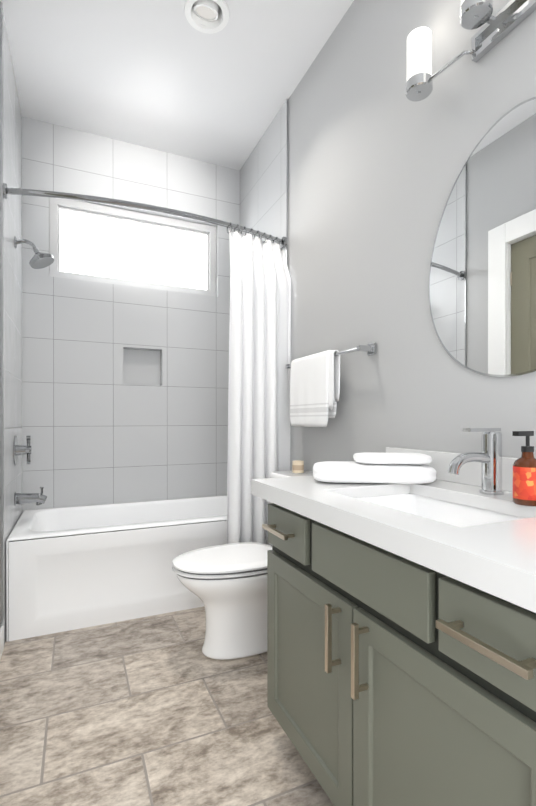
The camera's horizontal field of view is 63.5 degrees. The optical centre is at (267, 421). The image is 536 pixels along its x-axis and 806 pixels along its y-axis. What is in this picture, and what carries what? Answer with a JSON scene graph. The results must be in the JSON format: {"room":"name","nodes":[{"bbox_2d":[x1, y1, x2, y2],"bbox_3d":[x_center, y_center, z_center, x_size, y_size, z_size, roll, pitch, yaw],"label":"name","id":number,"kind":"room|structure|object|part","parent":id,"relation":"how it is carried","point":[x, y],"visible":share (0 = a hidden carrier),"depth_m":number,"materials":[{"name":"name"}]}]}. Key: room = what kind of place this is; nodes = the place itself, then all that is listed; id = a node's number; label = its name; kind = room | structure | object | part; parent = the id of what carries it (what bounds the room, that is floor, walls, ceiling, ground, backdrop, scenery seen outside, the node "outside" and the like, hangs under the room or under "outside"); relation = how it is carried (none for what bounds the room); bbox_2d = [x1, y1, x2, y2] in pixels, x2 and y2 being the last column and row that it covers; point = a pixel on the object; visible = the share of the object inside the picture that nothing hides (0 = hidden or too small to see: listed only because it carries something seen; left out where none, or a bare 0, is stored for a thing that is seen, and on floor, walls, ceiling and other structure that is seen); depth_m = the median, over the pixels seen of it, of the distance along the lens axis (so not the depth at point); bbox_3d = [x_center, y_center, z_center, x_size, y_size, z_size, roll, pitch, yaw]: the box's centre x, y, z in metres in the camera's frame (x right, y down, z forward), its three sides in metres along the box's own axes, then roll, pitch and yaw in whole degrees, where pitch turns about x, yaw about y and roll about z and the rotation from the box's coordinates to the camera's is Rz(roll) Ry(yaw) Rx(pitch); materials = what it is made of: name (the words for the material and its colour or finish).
{"room":"bathroom","nodes":[
{"label":"bathroom","id":0,"kind":"room"},
{"bbox_2d":[0,594,0,626],"bbox_3d":[-0.657,-0.445,0.567,0.130,3.050,3.200,0,0,-24],"label":"wall","id":1,"kind":"structure","parent":0,"point":[0,610],"depth_m":2.04,"materials":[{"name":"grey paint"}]},
{"bbox_2d":[0,626,3,658],"bbox_3d":[0.071,1.024,0.917,1.520,0.110,3.146,0,0,-24],"label":"baseboard","id":2,"kind":"structure","parent":1,"relation":"attached to","point":[1,639],"depth_m":2.01,"materials":[{"name":"white wood"}]},
{"bbox_2d":[0,2,22,643],"bbox_3d":[-1.431,-0.451,2.436,0.012,3.050,0.856,0,0,-24],"label":"wall tiles","id":3,"kind":"structure","parent":1,"relation":"attached to","point":[11,483],"depth_m":2.26,"materials":[{"name":"grey tile"}]},
{"bbox_2d":[13,435,46,505],"bbox_3d":[-1.362,0.281,2.494,0.164,0.404,0.170,0,0,-24],"label":"tub spout","id":4,"kind":"object","parent":3,"relation":"attached to","point":[25,498],"visible":1,"depth_m":2.47,"materials":[{"name":"silver metal"}]},
{"bbox_2d":[14,236,53,268],"bbox_3d":[-1.342,-0.967,2.492,0.202,0.162,0.139,0,0,-24],"label":"shower head","id":5,"kind":"object","parent":3,"relation":"attached to","point":[39,260],"visible":1,"depth_m":2.48},
{"bbox_2d":[2,183,290,545],"bbox_3d":[-0.549,-0.077,2.307,1.504,2.124,0.231,0,0,-24],"label":"shower curtain","id":6,"kind":"object","parent":3,"relation":"attached to","point":[259,372],"visible":0.85,"depth_m":2.46,"materials":[{"name":"white fabric"}]},
{"bbox_3d":[-0.562,-1.100,2.334,1.504,0.079,0.164,0,0,-24],"label":"rod","id":7,"kind":"part","parent":6,"relation":"part of","materials":[{"name":"silver metal"}]},
{"bbox_2d":[22,116,239,510],"bbox_3d":[-0.928,-0.453,3.159,1.560,3.050,0.097,0,0,-24],"label":"wall","id":8,"kind":"structure","parent":0,"point":[125,384],"depth_m":3.06,"materials":[{"name":"tile"}]},
{"bbox_2d":[60,209,206,289],"bbox_3d":[-0.955,-1.243,3.189,1.067,0.460,0.001,0,0,-24],"label":"window","id":9,"kind":"structure","parent":8,"relation":"in","point":[95,245],"depth_m":3.17,"materials":[{"name":"white glass"}]},
{"bbox_2d":[0,607,333,805],"bbox_3d":[-0.130,1.077,1.370,1.620,0.001,4.230,0,0,-24],"label":"floor","id":10,"kind":"structure","parent":0,"point":[159,710],"depth_m":1.53,"materials":[{"name":"tile"}]},
{"bbox_2d":[6,495,226,641],"bbox_3d":[-0.751,0.823,2.765,1.494,0.500,0.766,0,0,-24],"label":"bathtub","id":11,"kind":"object","parent":10,"relation":"on","point":[73,568],"visible":0.75,"depth_m":2.34,"materials":[{"name":"white ceramic"}]},
{"bbox_2d":[172,470,312,659],"bbox_3d":[-0.061,0.675,2.094,0.795,0.800,0.452,0,0,-24],"label":"toilet","id":12,"kind":"object","parent":10,"relation":"on","point":[226,584],"visible":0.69,"depth_m":1.95,"materials":[{"name":"white ceramic"}]},
{"bbox_3d":[-0.165,0.652,2.048,0.567,0.050,0.390,0,0,-24],"label":"seat","id":13,"kind":"part","parent":12,"relation":"part of","materials":[{"name":"white plastic"}]},
{"bbox_3d":[0.191,0.482,2.206,0.243,0.415,0.452,0,0,-24],"label":"tank","id":14,"kind":"part","parent":12,"relation":"part of","materials":[{"name":"white ceramic"}]},
{"bbox_2d":[292,460,303,472],"bbox_3d":[0.161,0.243,2.323,0.062,0.062,0.062,0,0,-24],"label":"candle","id":15,"kind":"object","parent":12,"relation":"on","point":[297,466],"visible":1,"depth_m":2.30,"materials":[{"name":"beige wax"}]},
{"bbox_2d":[251,428,535,805],"bbox_3d":[0.441,0.548,1.164,0.636,1.059,1.115,0,0,-24],"label":"bathroom vanity","id":16,"kind":"object","parent":10,"relation":"on","point":[401,644],"visible":1,"depth_m":0.93,"materials":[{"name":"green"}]},
{"bbox_2d":[313,452,436,483],"bbox_3d":[0.360,0.159,1.508,0.404,0.093,0.219,0,0,6],"label":"folded towels","id":17,"kind":"object","parent":16,"relation":"on","point":[394,468],"visible":0.98,"depth_m":1.42,"materials":[{"name":"white fabric"}]},
{"bbox_2d":[356,494,525,526],"bbox_3d":[0.430,0.312,1.159,0.343,0.136,0.518,0,0,-24],"label":"sink","id":18,"kind":"object","parent":16,"relation":"in","point":[448,510],"depth_m":1.32,"materials":[{"name":"white ceramic"}]},
{"bbox_2d":[448,428,503,494],"bbox_3d":[0.585,0.113,1.222,0.196,0.188,0.064,0,0,-24],"label":"faucet","id":19,"kind":"object","parent":16,"relation":"on","point":[490,456],"depth_m":1.22,"materials":[{"name":"silver metal"}]},
{"bbox_2d":[512,431,535,505],"bbox_3d":[0.649,0.116,1.089,0.078,0.184,0.066,0,0,-24],"label":"soap bottle","id":20,"kind":"object","parent":16,"relation":"on","point":[524,479],"visible":1,"depth_m":1.07,"materials":[{"name":"orange plastic"}]},
{"bbox_2d":[0,0,353,169],"bbox_3d":[-0.130,-1.973,1.360,1.620,0.001,4.230,0,0,-24],"label":"ceiling","id":21,"kind":"structure","parent":0,"point":[163,75],"depth_m":2.41,"materials":[{"name":"white paint"}]},
{"bbox_2d":[184,0,228,33],"bbox_3d":[-0.295,-2.015,2.092,0.216,0.100,0.216,0,0,-24],"label":"recessed light","id":22,"kind":"object","parent":21,"relation":"in","point":[208,14],"visible":1,"depth_m":2.11,"materials":[{"name":"white plastic"}]},
{"bbox_2d":[288,0,535,471],"bbox_3d":[0.773,-0.447,1.203,0.001,3.050,3.200,0,0,-24],"label":"wall","id":23,"kind":"structure","parent":0,"point":[377,159],"depth_m":1.81,"materials":[{"name":"grey paint"}]},
{"bbox_2d":[240,99,288,265],"bbox_3d":[-0.054,-0.453,3.048,0.012,3.050,0.856,0,0,-24],"label":"wall tiles","id":24,"kind":"structure","parent":23,"relation":"attached to","point":[263,188],"depth_m":2.89,"materials":[{"name":"grey tile"}]},
{"bbox_2d":[286,342,375,426],"bbox_3d":[0.274,-0.160,2.201,0.099,0.375,0.748,0,0,-24],"label":"towel rail","id":25,"kind":"object","parent":23,"relation":"attached to","point":[314,388],"visible":1,"depth_m":2.16,"materials":[{"name":"white fabric"}]},
{"bbox_2d":[290,350,336,426],"bbox_3d":[0.228,-0.157,2.261,0.068,0.383,0.397,0,0,-24],"label":"towel","id":26,"kind":"object","parent":25,"relation":"hanging from","point":[310,376],"depth_m":2.20,"materials":[{"name":"white fabric"}]},
{"bbox_2d":[386,447,518,491],"bbox_3d":[0.722,0.157,1.288,0.020,0.100,1.115,0,0,-24],"label":"backsplash","id":27,"kind":"structure","parent":23,"relation":"attached to","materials":[{"name":"white stone"}]},
{"bbox_2d":[406,0,535,101],"bbox_3d":[0.695,-1.282,1.208,0.133,0.262,0.800,0,0,-24],"label":"sconce","id":28,"kind":"object","parent":23,"relation":"attached to","point":[500,25],"visible":1,"depth_m":1.38,"materials":[{"name":"white glass"}]},
{"bbox_3d":[0.676,-1.302,1.199,0.084,0.223,0.794,0,0,-24],"label":"lamp shade","id":29,"kind":"part","parent":28,"relation":"part of","materials":[{"name":"white glass"}]},
{"bbox_2d":[429,97,535,376],"bbox_3d":[0.728,-0.532,1.292,0.006,0.796,0.660,0,0,-24],"label":"mirror","id":30,"kind":"object","parent":23,"relation":"attached to","point":[482,288],"visible":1,"depth_m":1.35,"materials":[{"name":"clear glass"}]}
]}

